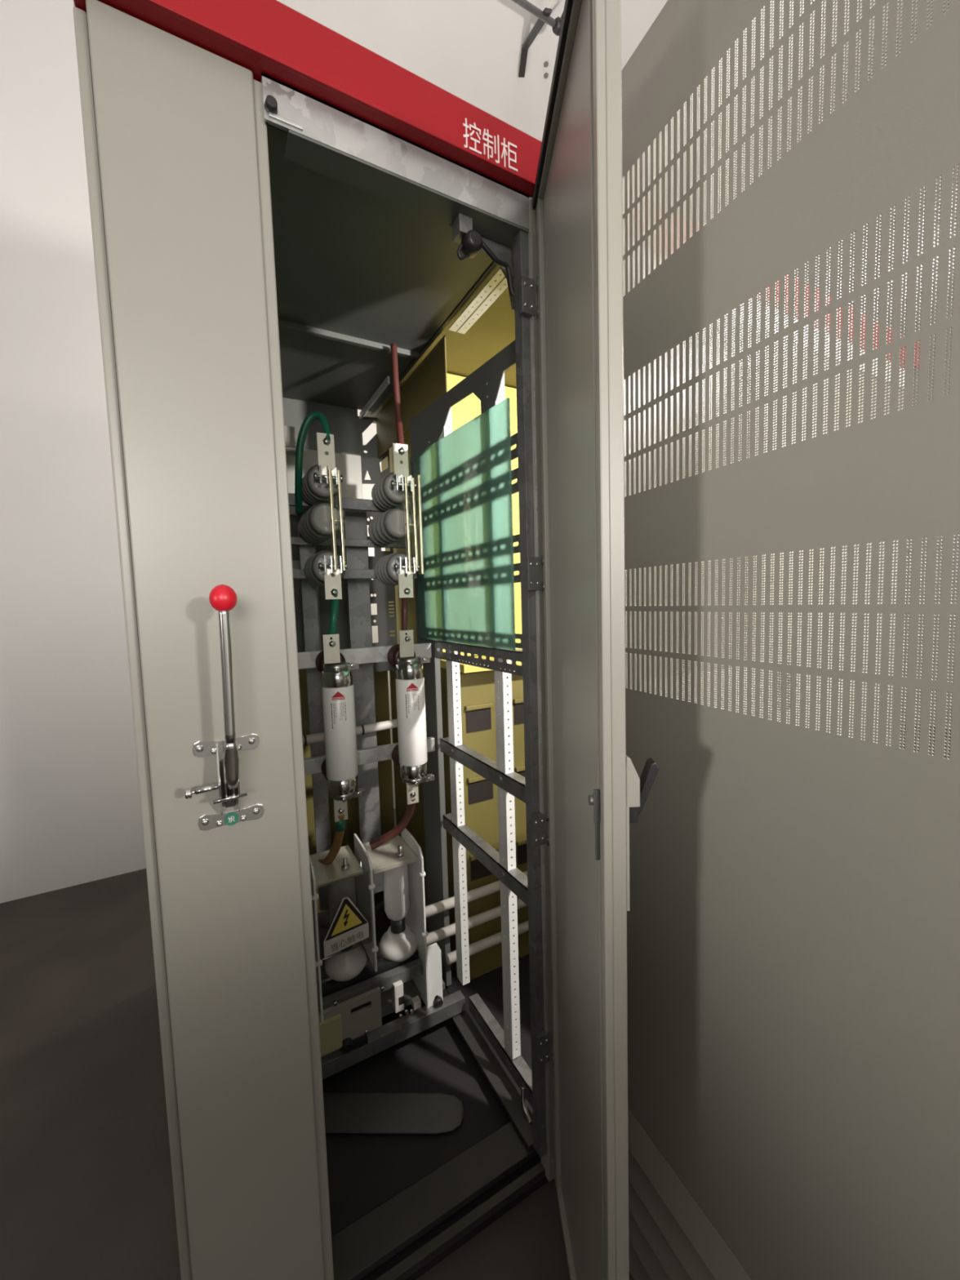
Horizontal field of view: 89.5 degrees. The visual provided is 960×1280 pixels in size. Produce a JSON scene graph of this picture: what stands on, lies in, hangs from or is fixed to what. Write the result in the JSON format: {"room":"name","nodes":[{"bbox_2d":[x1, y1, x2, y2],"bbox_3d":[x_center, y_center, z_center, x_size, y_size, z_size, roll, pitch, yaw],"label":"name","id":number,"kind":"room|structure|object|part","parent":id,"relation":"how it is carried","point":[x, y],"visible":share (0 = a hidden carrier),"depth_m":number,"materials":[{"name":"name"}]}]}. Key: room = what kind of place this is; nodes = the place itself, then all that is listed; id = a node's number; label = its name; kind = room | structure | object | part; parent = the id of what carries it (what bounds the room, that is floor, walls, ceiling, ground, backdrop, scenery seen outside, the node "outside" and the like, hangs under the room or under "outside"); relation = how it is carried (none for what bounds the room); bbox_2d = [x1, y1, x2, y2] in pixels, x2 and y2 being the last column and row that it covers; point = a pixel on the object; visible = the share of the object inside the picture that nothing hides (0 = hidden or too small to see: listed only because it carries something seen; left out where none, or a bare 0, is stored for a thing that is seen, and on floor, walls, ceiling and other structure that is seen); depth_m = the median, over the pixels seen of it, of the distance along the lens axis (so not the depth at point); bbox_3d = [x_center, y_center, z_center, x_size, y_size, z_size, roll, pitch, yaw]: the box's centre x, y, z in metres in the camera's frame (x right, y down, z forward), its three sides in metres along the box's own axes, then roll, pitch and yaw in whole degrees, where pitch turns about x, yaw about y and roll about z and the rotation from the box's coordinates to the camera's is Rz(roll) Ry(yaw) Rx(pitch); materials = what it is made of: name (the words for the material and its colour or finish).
{"room":"electrical room","nodes":[
{"label":"electrical room","id":0,"kind":"room"},
{"bbox_2d":[0,0,395,903],"bbox_3d":[-0.180,-0.986,3.310,9.400,4.100,0.144,-4,5,-29],"label":"wall","id":1,"kind":"structure","parent":0,"point":[70,807],"depth_m":2.24,"materials":[{"name":"white paint"}]},
{"bbox_2d":[0,721,951,1279],"bbox_3d":[1.860,1.323,-0.089,9.400,0.100,8.300,-4,5,-29],"label":"floor","id":2,"kind":"structure","parent":0,"point":[86,1191],"depth_m":1.28,"materials":[{"name":"concrete"}]},
{"bbox_2d":[72,0,658,1279],"bbox_3d":[-0.345,0.151,1.222,0.767,2.161,1.649,-4,5,-29],"label":"tall cabinet","id":3,"kind":"object","parent":2,"relation":"on","point":[278,203],"visible":0.8,"depth_m":0.75,"materials":[{"name":"grey metal"}]},
{"bbox_3d":[-0.379,0.218,0.728,0.188,2.048,0.020,-4,5,-29],"label":"panel","id":4,"kind":"part","parent":3,"relation":"part of","materials":[{"name":"grey metal"}]},
{"bbox_2d":[184,584,264,830],"bbox_3d":[-0.356,0.103,0.666,0.099,0.353,0.098,-4,5,-29],"label":"lever","id":5,"kind":"object","parent":3,"relation":"attached to","point":[223,598],"visible":1,"depth_m":0.66,"materials":[{"name":"silver metal"}]},
{"bbox_3d":[-0.400,0.211,0.665,0.008,0.015,0.015,-4,5,-29],"label":"knurled knob","id":6,"kind":"part","parent":5,"relation":"part of","materials":[{"name":"silver metal"}]},
{"bbox_3d":[-0.369,0.206,0.687,0.003,0.108,0.059,-4,5,-29],"label":"cheek plate","id":7,"kind":"part","parent":5,"relation":"part of","materials":[{"name":"silver metal"}]},
{"bbox_3d":[-0.335,-0.055,0.631,0.033,0.035,0.033,-4,5,-29],"label":"ball knob","id":8,"kind":"part","parent":5,"relation":"part of","materials":[{"name":"red plastic"}]},
{"bbox_3d":[-0.361,0.210,0.688,0.002,0.068,0.058,-4,5,-29],"label":"link plate","id":9,"kind":"part","parent":5,"relation":"part of","materials":[{"name":"metal"}]},
{"bbox_3d":[-0.334,0.048,0.639,0.016,0.178,0.016,-4,5,-29],"label":"lever rod","id":10,"kind":"part","parent":5,"relation":"part of","materials":[{"name":"silver metal"}]},
{"bbox_3d":[-0.349,0.205,0.698,0.003,0.108,0.059,-4,5,-29],"label":"cheek plate","id":11,"kind":"part","parent":5,"relation":"part of","materials":[{"name":"silver metal"}]},
{"bbox_3d":[-0.712,-0.684,1.606,0.190,0.070,0.006,-4,5,-29],"label":"plate","id":12,"kind":"part","parent":3,"relation":"part of","materials":[{"name":"grey metal"}]},
{"bbox_3d":[-0.690,-0.226,1.841,0.498,0.580,0.006,-4,5,-29],"label":"plate","id":13,"kind":"part","parent":3,"relation":"part of","materials":[{"name":"grey metal"}]},
{"bbox_2d":[298,432,347,599],"bbox_3d":[-0.433,-0.320,1.322,0.091,0.420,0.238,-4,5,-29],"label":"switch","id":14,"kind":"object","parent":3,"relation":"attached to","point":[322,482],"visible":0.99,"depth_m":1.25,"materials":[{"name":"metal"}]},
{"bbox_2d":[294,411,331,514],"bbox_3d":[-0.458,-0.468,1.278,0.168,0.248,0.058,2,6,37],"label":"power cable","id":15,"kind":"object","parent":14,"relation":"attached to","point":[313,415],"visible":0.96,"depth_m":1.25,"materials":[{"name":"green rubber"}]},
{"bbox_3d":[-0.393,-0.473,1.237,0.042,0.104,0.004,-4,5,-29],"label":"contact plate","id":16,"kind":"part","parent":14,"relation":"part of","materials":[{"name":"silver metal"}]},
{"bbox_3d":[-0.375,-0.304,1.232,0.008,0.254,0.022,-4,5,-29],"label":"switch blade","id":17,"kind":"part","parent":14,"relation":"part of","materials":[{"name":"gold metal"}]},
{"bbox_3d":[-0.383,-0.147,1.262,0.042,0.082,0.004,-4,5,-29],"label":"contact plate","id":18,"kind":"part","parent":14,"relation":"part of","materials":[{"name":"silver metal"}]},
{"bbox_3d":[-0.358,-0.305,1.248,0.008,0.254,0.022,-4,5,-29],"label":"switch blade","id":19,"kind":"part","parent":14,"relation":"part of","materials":[{"name":"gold metal"}]},
{"bbox_3d":[-0.641,-0.599,1.742,0.435,0.175,0.006,-4,5,-29],"label":"plate","id":20,"kind":"part","parent":3,"relation":"part of","materials":[{"name":"grey metal"}]},
{"bbox_2d":[315,634,364,822],"bbox_3d":[-0.380,0.230,1.313,0.092,0.498,0.124,-4,5,-29],"label":"fuse","id":21,"kind":"object","parent":3,"relation":"attached to","point":[340,766],"visible":1,"depth_m":1.26,"materials":[{"name":"white ceramic"}]},
{"bbox_2d":[327,595,338,639],"bbox_3d":[-0.385,-0.055,1.271,0.032,0.140,0.056,-1,4,3],"label":"power cable","id":22,"kind":"object","parent":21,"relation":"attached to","point":[332,627],"visible":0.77,"depth_m":1.28,"materials":[{"name":"green rubber"}]},
{"bbox_2d":[330,702,346,728],"bbox_3d":[-0.366,0.196,1.255,0.036,0.067,0.004,-3,5,-14],"label":"print","id":23,"kind":"object","parent":21,"relation":"attached to","point":[338,710],"depth_m":1.25,"materials":[{"name":"grey paper"}]},
{"bbox_3d":[-0.444,-0.296,1.466,0.475,0.022,0.020,-4,5,-29],"label":"cross rail","id":24,"kind":"part","parent":3,"relation":"part of","materials":[{"name":"metal"}]},
{"bbox_2d":[302,719,397,745],"bbox_3d":[-0.415,0.290,1.528,0.473,0.042,0.032,-4,5,-29],"label":"conduit","id":25,"kind":"object","parent":3,"relation":"attached to","point":[367,728],"visible":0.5,"depth_m":1.54,"materials":[{"name":"white plastic"}]},
{"bbox_3d":[-0.418,-0.397,1.405,0.475,0.032,0.020,-4,5,-29],"label":"cross rail","id":26,"kind":"part","parent":3,"relation":"part of","materials":[{"name":"metal"}]},
{"bbox_3d":[-0.412,-0.193,1.421,0.475,0.027,0.020,-4,5,-29],"label":"cross rail","id":27,"kind":"part","parent":3,"relation":"part of","materials":[{"name":"metal"}]},
{"bbox_3d":[-0.369,0.047,1.390,0.490,0.046,0.020,-4,5,-29],"label":"cross rail","id":28,"kind":"part","parent":3,"relation":"part of","materials":[{"name":"metal"}]},
{"bbox_3d":[-0.360,0.343,1.413,0.490,0.042,0.020,-4,5,-29],"label":"cross rail","id":29,"kind":"part","parent":3,"relation":"part of","materials":[{"name":"metal"}]},
{"bbox_3d":[-0.379,-0.854,1.720,0.008,0.023,0.340,-4,5,-29],"label":"ceiling rail","id":30,"kind":"part","parent":3,"relation":"part of","materials":[{"name":"white metal"}]},
{"bbox_2d":[309,827,444,1057],"bbox_3d":[-0.348,0.828,1.423,0.460,0.531,0.265,-4,5,-29],"label":"vacuum contactor","id":31,"kind":"object","parent":3,"relation":"on","point":[353,1003],"visible":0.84,"depth_m":1.38,"materials":[{"name":"white metal"}]},
{"bbox_3d":[-0.457,0.822,1.325,0.006,0.497,0.170,-4,5,-29],"label":"divider plate","id":32,"kind":"part","parent":31,"relation":"part of","materials":[{"name":"white metal"}]},
{"bbox_2d":[317,814,346,864],"bbox_3d":[-0.412,0.556,1.342,0.137,0.194,0.033,2,6,39],"label":"power cable","id":33,"kind":"object","parent":31,"relation":"attached to","point":[340,825],"visible":0.87,"depth_m":1.32,"materials":[{"name":"orange rubber"}]},
{"bbox_2d":[328,877,356,926],"bbox_3d":[-0.388,0.737,1.370,0.074,0.192,0.074,-4,5,-29],"label":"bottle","id":34,"kind":"object","parent":31,"relation":"on","point":[339,891],"depth_m":1.34,"materials":[{"name":"white ceramic"}]},
{"bbox_2d":[323,897,368,957],"bbox_3d":[-0.355,0.753,1.285,0.119,0.144,0.003,-4,5,-29],"label":"warning sign","id":35,"kind":"object","parent":31,"relation":"attached to","point":[348,926],"visible":1,"depth_m":1.28,"materials":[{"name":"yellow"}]},
{"bbox_3d":[-0.385,0.852,1.379,0.044,0.039,0.044,-4,5,-29],"label":"coupling stem","id":36,"kind":"part","parent":31,"relation":"part of","materials":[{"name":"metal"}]},
{"bbox_3d":[-0.330,0.745,1.391,0.006,0.322,0.170,-4,5,-29],"label":"divider plate","id":37,"kind":"part","parent":31,"relation":"part of","materials":[{"name":"white metal"}]},
{"bbox_3d":[-0.357,1.077,1.471,0.460,0.020,0.200,-4,5,-29],"label":"frame","id":38,"kind":"part","parent":31,"relation":"part of","materials":[{"name":"grey metal"}]},
{"bbox_2d":[368,798,415,849],"bbox_3d":[-0.253,0.534,1.440,0.160,0.183,0.061,0,5,18],"label":"power cable","id":39,"kind":"object","parent":31,"relation":"attached to","point":[387,837],"visible":0.94,"depth_m":1.44,"materials":[{"name":"red rubber"}]},
{"bbox_2d":[382,863,409,920],"bbox_3d":[-0.250,0.735,1.446,0.074,0.192,0.074,-4,5,-29],"label":"insulator","id":40,"kind":"object","parent":31,"relation":"on","point":[396,880],"depth_m":1.42,"materials":[{"name":"white ceramic"}]},
{"bbox_3d":[-0.247,0.850,1.455,0.044,0.039,0.044,-4,5,-29],"label":"coupling stem","id":41,"kind":"part","parent":31,"relation":"part of","materials":[{"name":"metal"}]},
{"bbox_2d":[391,980,404,1013],"bbox_3d":[-0.235,1.015,1.386,0.027,0.080,0.030,-4,5,-29],"label":"switch","id":42,"kind":"object","parent":31,"relation":"attached to","point":[397,997],"depth_m":1.37,"materials":[{"name":"white plastic"}]},
{"bbox_3d":[-0.199,0.828,1.469,0.006,0.487,0.170,-4,5,-29],"label":"divider plate","id":43,"kind":"part","parent":31,"relation":"part of","materials":[{"name":"white metal"}]},
{"bbox_2d":[323,1093,463,1133],"bbox_3d":[-0.247,1.185,1.215,0.410,0.017,0.096,-2,4,2],"label":"cable entry opening","id":44,"kind":"object","parent":3,"relation":"on","point":[344,1113],"visible":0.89,"depth_m":1.21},
{"bbox_2d":[368,443,423,597],"bbox_3d":[-0.258,-0.333,1.419,0.092,0.420,0.238,-4,5,-29],"label":"switch","id":45,"kind":"object","parent":3,"relation":"attached to","point":[396,488],"visible":1,"depth_m":1.35,"materials":[{"name":"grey ceramic"}]},
{"bbox_2d":[390,342,404,448],"bbox_3d":[-0.230,-0.678,1.355,0.022,0.312,0.079,-3,5,-18],"label":"power cable","id":46,"kind":"object","parent":45,"relation":"attached to","point":[393,349],"visible":0.97,"depth_m":1.36,"materials":[{"name":"red rubber"}]},
{"bbox_3d":[-0.218,-0.486,1.333,0.042,0.104,0.004,-4,5,-29],"label":"contact plate","id":47,"kind":"part","parent":45,"relation":"part of","materials":[{"name":"silver metal"}]},
{"bbox_2d":[401,597,408,635],"bbox_3d":[-0.212,-0.064,1.367,0.023,0.133,0.051,-2,4,-5],"label":"power cable","id":48,"kind":"object","parent":45,"relation":"attached to","point":[404,600],"visible":0.75,"depth_m":1.37,"materials":[{"name":"red rubber"}]},
{"bbox_3d":[-0.208,-0.160,1.358,0.042,0.082,0.004,-4,5,-29],"label":"contact plate","id":49,"kind":"part","parent":45,"relation":"part of","materials":[{"name":"silver metal"}]},
{"bbox_3d":[-0.201,-0.316,1.328,0.008,0.254,0.022,-4,5,-29],"label":"switch blade","id":50,"kind":"part","parent":45,"relation":"part of","materials":[{"name":"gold metal"}]},
{"bbox_3d":[-0.183,-0.318,1.344,0.008,0.254,0.022,-4,5,-29],"label":"switch blade","id":51,"kind":"part","parent":45,"relation":"part of","materials":[{"name":"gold metal"}]},
{"bbox_3d":[-0.168,-0.319,1.346,0.006,0.270,0.022,-4,5,-29],"label":"switch blade","id":52,"kind":"part","parent":45,"relation":"part of","materials":[{"name":"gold metal"}]},
{"bbox_2d":[386,630,434,804],"bbox_3d":[-0.202,0.217,1.411,0.092,0.498,0.124,-4,5,-29],"label":"fuse","id":53,"kind":"object","parent":3,"relation":"attached to","point":[410,754],"visible":1,"depth_m":1.36,"materials":[{"name":"white ceramic"}]},
{"bbox_2d":[405,693,418,718],"bbox_3d":[-0.188,0.184,1.353,0.036,0.067,0.004,-3,5,-14],"label":"print","id":54,"kind":"object","parent":53,"relation":"attached to","point":[411,699],"depth_m":1.35,"materials":[{"name":"grey"}]},
{"bbox_3d":[-0.163,0.273,1.607,0.019,1.750,0.145,-4,5,-29],"label":"post","id":55,"kind":"part","parent":3,"relation":"part of","materials":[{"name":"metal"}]},
{"bbox_3d":[-0.167,-0.897,1.426,0.011,0.090,1.055,-4,5,-29],"label":"roof rail","id":56,"kind":"part","parent":3,"relation":"part of","materials":[{"name":"grey metal"}]},
{"bbox_3d":[-0.172,1.191,0.988,0.704,0.016,0.080,-4,5,-29],"label":"sill","id":57,"kind":"part","parent":3,"relation":"part of","materials":[{"name":"metal"}]},
{"bbox_3d":[-0.140,1.209,0.933,0.704,0.018,0.018,-4,5,-29],"label":"sill","id":58,"kind":"part","parent":3,"relation":"part of","materials":[{"name":"metal"}]},
{"bbox_2d":[412,397,515,650],"bbox_3d":[-0.067,-0.280,1.317,0.005,0.579,0.563,-4,5,-29],"label":"sheet","id":59,"kind":"object","parent":3,"relation":"on","point":[466,584],"visible":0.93,"depth_m":1.24,"materials":[{"name":"green glass"}]},
{"bbox_3d":[-0.047,-0.163,1.306,0.002,0.042,0.658,-4,5,-29],"label":"perforated rail","id":60,"kind":"part","parent":3,"relation":"part of","materials":[{"name":"metal"}]},
{"bbox_3d":[-0.043,-0.012,1.317,0.002,0.032,0.658,-4,5,-29],"label":"perforated rail","id":61,"kind":"part","parent":3,"relation":"part of","materials":[{"name":"metal"}]},
{"bbox_3d":[-0.009,0.040,1.293,0.030,0.054,0.578,-4,5,-29],"label":"perforated rail","id":62,"kind":"part","parent":3,"relation":"part of","materials":[{"name":"metal"}]},
{"bbox_3d":[0.011,-0.823,1.147,0.022,0.002,0.354,-4,5,-29],"label":"perforated rail","id":63,"kind":"part","parent":3,"relation":"part of","materials":[{"name":"white metal"}]},
{"bbox_3d":[0.034,-0.824,1.159,0.022,0.002,0.354,-4,5,-29],"label":"perforated rail","id":64,"kind":"part","parent":3,"relation":"part of","materials":[{"name":"white metal"}]},
{"bbox_3d":[0.015,0.340,1.291,0.031,0.040,0.518,-4,5,-29],"label":"rail","id":65,"kind":"part","parent":3,"relation":"part of","materials":[{"name":"metal"}]},
{"bbox_3d":[0.022,0.585,1.309,0.031,0.040,0.518,-4,5,-29],"label":"rail","id":66,"kind":"part","parent":3,"relation":"part of","materials":[{"name":"metal"}]},
{"bbox_3d":[0.021,1.143,1.310,0.048,0.012,0.455,-4,5,-29],"label":"rail","id":67,"kind":"part","parent":3,"relation":"part of","materials":[{"name":"metal"}]},
{"bbox_3d":[0.071,1.094,1.287,0.031,0.040,0.378,-4,5,-29],"label":"rail","id":68,"kind":"part","parent":3,"relation":"part of","materials":[{"name":"metal"}]},
{"bbox_3d":[-0.055,-0.433,1.285,0.002,0.050,0.658,-4,5,-29],"label":"perforated rail","id":69,"kind":"part","parent":3,"relation":"part of","materials":[{"name":"metal"}]},
{"bbox_3d":[-0.053,-0.361,1.290,0.002,0.050,0.658,-4,5,-29],"label":"perforated rail","id":70,"kind":"part","parent":3,"relation":"part of","materials":[{"name":"metal"}]},
{"bbox_3d":[-0.049,-0.226,1.301,0.002,0.039,0.658,-4,5,-29],"label":"perforated rail","id":71,"kind":"part","parent":3,"relation":"part of","materials":[{"name":"metal"}]},
{"bbox_3d":[0.106,0.177,1.003,0.018,1.918,0.026,-4,5,-29],"label":"hinge post","id":72,"kind":"part","parent":3,"relation":"part of","materials":[{"name":"metal"}]},
{"bbox_3d":[0.160,0.196,0.789,0.018,2.042,0.420,-2,4,-2],"label":"door","id":73,"kind":"part","parent":3,"relation":"part of","materials":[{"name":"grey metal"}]},
{"bbox_3d":[0.149,0.255,0.615,0.005,0.050,0.004,-2,4,-2],"label":"latch rod","id":74,"kind":"part","parent":3,"relation":"part of","materials":[{"name":"metal"}]},
{"bbox_3d":[0.177,0.237,0.616,0.004,0.185,0.064,-2,4,-2],"label":"latch plate","id":75,"kind":"part","parent":3,"relation":"part of","materials":[{"name":"grey metal"}]},
{"bbox_3d":[0.203,0.183,0.600,0.032,0.071,0.018,-2,4,-2],"label":"latch lever","id":76,"kind":"part","parent":3,"relation":"part of","materials":[{"name":"black plastic"}]},
{"bbox_2d":[298,373,528,980],"bbox_3d":[-0.176,0.131,1.852,1.262,2.058,0.770,-4,5,-29],"label":"enclosure","id":77,"kind":"object","parent":2,"relation":"on","point":[477,683],"visible":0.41,"depth_m":1.70,"materials":[{"name":"metal"}]},
{"bbox_2d":[425,871,527,917],"bbox_3d":[0.038,0.839,1.636,0.500,0.031,0.031,-4,5,-29],"label":"tube","id":78,"kind":"object","parent":77,"relation":"attached to","point":[447,904],"visible":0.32,"depth_m":1.58,"materials":[{"name":"white plastic"}]},
{"bbox_2d":[426,898,527,945],"bbox_3d":[0.041,0.930,1.643,0.500,0.031,0.031,-4,5,-29],"label":"tube","id":79,"kind":"object","parent":77,"relation":"attached to","point":[436,935],"visible":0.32,"depth_m":1.59,"materials":[{"name":"white plastic"}]},
{"bbox_2d":[466,775,486,782],"bbox_3d":[0.004,0.462,1.626,0.102,0.015,0.014,-4,5,-29],"label":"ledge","id":80,"kind":"object","parent":77,"relation":"attached to","point":[470,779],"depth_m":1.61,"materials":[{"name":"yellow metal"}]},
{"bbox_2d":[464,702,493,711],"bbox_3d":[-0.003,0.221,1.608,0.102,0.015,0.014,-4,5,-29],"label":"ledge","id":81,"kind":"object","parent":77,"relation":"attached to","point":[468,706],"depth_m":1.61,"materials":[{"name":"yellow metal"}]},
{"bbox_3d":[0.209,0.062,1.730,0.697,0.026,0.190,-4,5,-29],"label":"lid","id":82,"kind":"part","parent":77,"relation":"part of","materials":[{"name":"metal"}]},
{"bbox_2d":[469,847,497,861],"bbox_3d":[0.012,0.728,1.647,0.102,0.015,0.014,-4,5,-29],"label":"hood","id":83,"kind":"object","parent":77,"relation":"attached to","point":[472,858],"depth_m":1.63,"materials":[{"name":"yellow metal"}]},
{"bbox_2d":[445,920,528,964],"bbox_3d":[0.079,1.021,1.669,0.420,0.031,0.031,-4,5,-29],"label":"tube","id":84,"kind":"object","parent":77,"relation":"attached to","point":[480,945],"visible":0.42,"depth_m":1.62,"materials":[{"name":"white plastic"}]},
{"bbox_2d":[512,697,523,703],"bbox_3d":[0.164,0.209,1.700,0.108,0.015,0.014,-4,5,-29],"label":"hood","id":85,"kind":"object","parent":77,"relation":"attached to","point":[515,700],"depth_m":1.68,"materials":[{"name":"yellow metal"}]},
{"bbox_2d":[514,764,524,772],"bbox_3d":[0.171,0.450,1.718,0.108,0.015,0.014,-4,5,-29],"label":"hood","id":86,"kind":"object","parent":77,"relation":"attached to","point":[517,768],"depth_m":1.70,"materials":[{"name":"yellow metal"}]},
{"bbox_2d":[516,837,526,845],"bbox_3d":[0.179,0.716,1.739,0.108,0.015,0.014,-4,5,-29],"label":"hood","id":87,"kind":"object","parent":77,"relation":"attached to","point":[520,841],"depth_m":1.72,"materials":[{"name":"yellow metal"}]},
{"bbox_2d":[364,0,959,1279],"bbox_3d":[0.351,0.107,1.432,0.828,2.178,1.976,-4,5,-29],"label":"tall cabinet","id":88,"kind":"object","parent":2,"relation":"on","point":[793,915],"visible":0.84,"depth_m":0.59,"materials":[{"name":"grey metal"}]},
{"bbox_3d":[0.144,-0.912,1.684,0.779,0.017,1.204,-4,5,-29],"label":"roof panel","id":89,"kind":"part","parent":88,"relation":"part of","materials":[{"name":"grey metal"}]},
{"bbox_3d":[0.513,0.097,1.948,0.007,2.050,1.207,-4,5,-29],"label":"panel","id":90,"kind":"part","parent":88,"relation":"part of","materials":[{"name":"grey metal"}]},
{"bbox_3d":[0.804,0.164,1.395,0.040,1.984,0.038,-4,5,-29],"label":"post","id":91,"kind":"part","parent":88,"relation":"part of","materials":[{"name":"metal"}]},
{"bbox_3d":[0.332,-0.004,0.698,0.001,1.843,0.700,-4,5,-23],"label":"perforated door","id":92,"kind":"part","parent":88,"relation":"part of","materials":[{"name":"grey metal"}]},
{"bbox_2d":[768,275,919,746],"bbox_3d":[0.887,0.048,2.113,0.798,2.161,1.277,-4,5,-29],"label":"tall cabinet","id":93,"kind":"object","parent":2,"relation":"on","point":[788,275],"visible":0.07,"depth_m":1.53,"materials":[{"name":"grey metal"}]},
{"bbox_3d":[0.884,0.133,1.406,0.025,0.140,0.022,-4,5,-29],"label":"door handle","id":94,"kind":"part","parent":93,"relation":"part of","materials":[{"name":"plastic"}]},
{"bbox_2d":[276,0,959,314],"bbox_3d":[1.738,-2.860,-0.409,9.400,0.106,8.300,-4,5,-29],"label":"ceiling","id":95,"kind":"structure","parent":0,"point":[471,50],"depth_m":2.42,"materials":[{"name":"white paint"}]},
{"bbox_2d":[511,0,563,77],"bbox_3d":[-0.020,-2.841,2.183,0.826,0.214,0.453,-4,5,-29],"label":"ceiling pipe","id":96,"kind":"object","parent":95,"relation":"hanging from","point":[544,16],"visible":0.8,"depth_m":2.18,"materials":[{"name":"metal"}]},
{"bbox_3d":[0.251,-2.864,2.335,0.047,0.208,0.473,-2,4,-9],"label":"hanger arm","id":97,"kind":"part","parent":96,"relation":"part of","materials":[{"name":"black plastic"}]},
{"bbox_2d":[874,276,959,728],"bbox_3d":[5.854,-1.054,1.906,0.200,4.100,8.156,-4,5,-29],"label":"wall","id":98,"kind":"structure","parent":0,"point":[926,540],"depth_m":4.58,"materials":[{"name":"grey paint"}]}
]}

